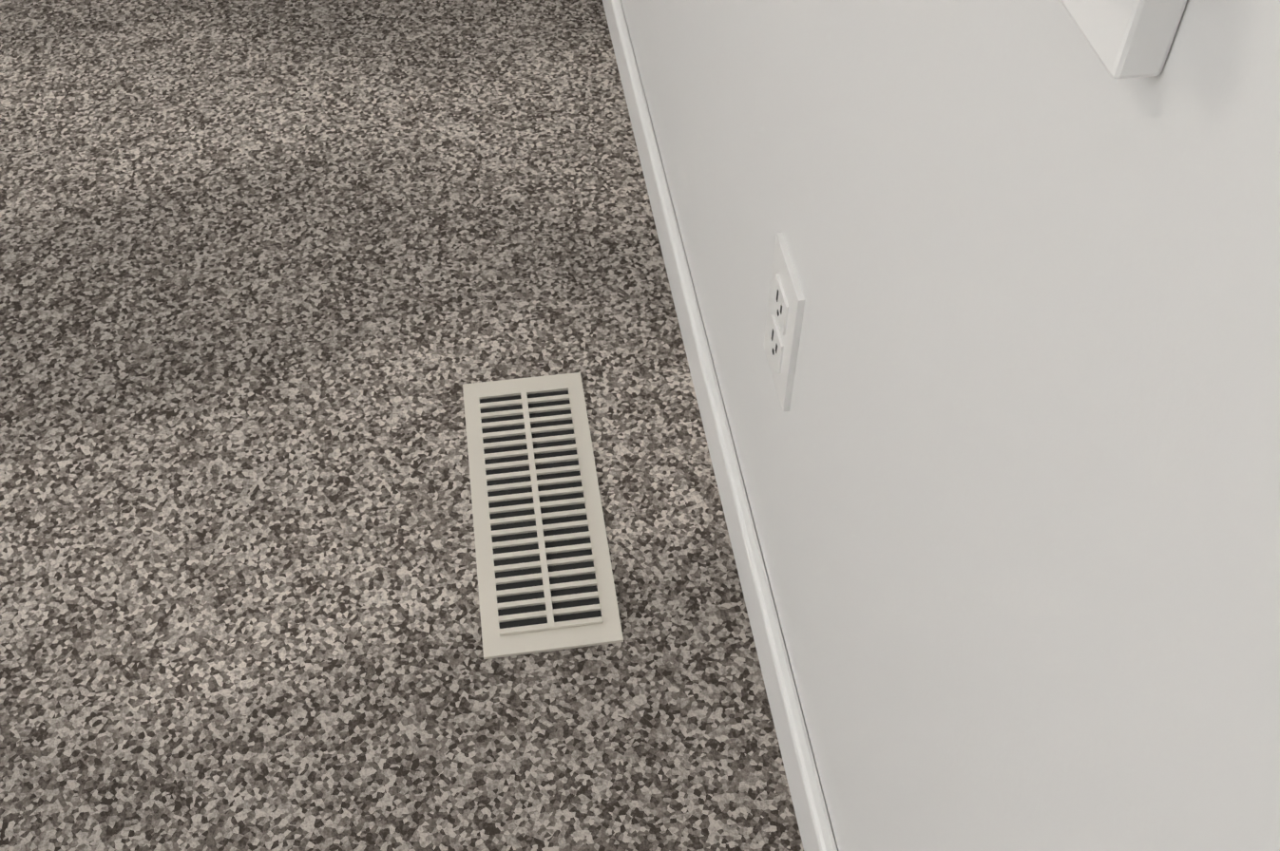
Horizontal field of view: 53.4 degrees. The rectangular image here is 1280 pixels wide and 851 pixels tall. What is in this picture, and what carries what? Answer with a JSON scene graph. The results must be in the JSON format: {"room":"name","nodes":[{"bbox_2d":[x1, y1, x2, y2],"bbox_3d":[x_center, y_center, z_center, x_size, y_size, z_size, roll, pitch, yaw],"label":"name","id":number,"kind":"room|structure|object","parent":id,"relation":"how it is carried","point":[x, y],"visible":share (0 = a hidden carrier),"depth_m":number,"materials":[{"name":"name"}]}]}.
{"room":"carpeted room","nodes":[
{"label":"carpeted room","id":0,"kind":"room"},
{"bbox_2d":[0,0,803,850],"bbox_3d":[-1.538,0.299,1.098,3.580,0.100,3.890,-6,50,-6],"label":"floor","id":1,"kind":"structure","parent":0,"point":[281,281],"depth_m":1.28,"materials":[{"name":"carpet"}]},
{"bbox_2d":[462,372,623,659],"bbox_3d":[-0.100,0.073,1.231,0.124,0.008,0.330,-6,50,-6],"label":"air vent register","id":2,"kind":"object","parent":1,"relation":"on","point":[545,579],"visible":1,"depth_m":1.21,"materials":[{"name":"beige metal"}]},
{"bbox_2d":[620,0,1279,850],"bbox_3d":[0.170,-0.715,0.308,0.140,2.440,3.610,-6,50,-6],"label":"wall","id":3,"kind":"structure","parent":0,"point":[1008,462],"depth_m":0.54,"materials":[{"name":"white paint"}]},
{"bbox_2d":[602,0,838,850],"bbox_3d":[0.088,0.068,1.198,0.013,0.068,3.584,-6,50,-6],"label":"baseboard","id":4,"kind":"structure","parent":3,"relation":"attached to","point":[811,814],"depth_m":1.19,"materials":[{"name":"white wood"}]},
{"bbox_2d":[763,232,804,411],"bbox_3d":[0.103,-0.074,0.927,0.008,0.114,0.070,-6,50,-6],"label":"duplex electrical outlet","id":5,"kind":"object","parent":3,"relation":"attached to","point":[785,310],"visible":1,"depth_m":0.91,"materials":[{"name":"white plastic"}]},
{"bbox_2d":[1059,0,1187,79],"bbox_3d":[0.102,-0.905,0.204,0.115,1.318,1.012,-6,50,-6],"label":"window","id":6,"kind":"structure","parent":3,"relation":"in","point":[1127,39],"depth_m":0.38,"materials":[{"name":"white paint"}]}
]}

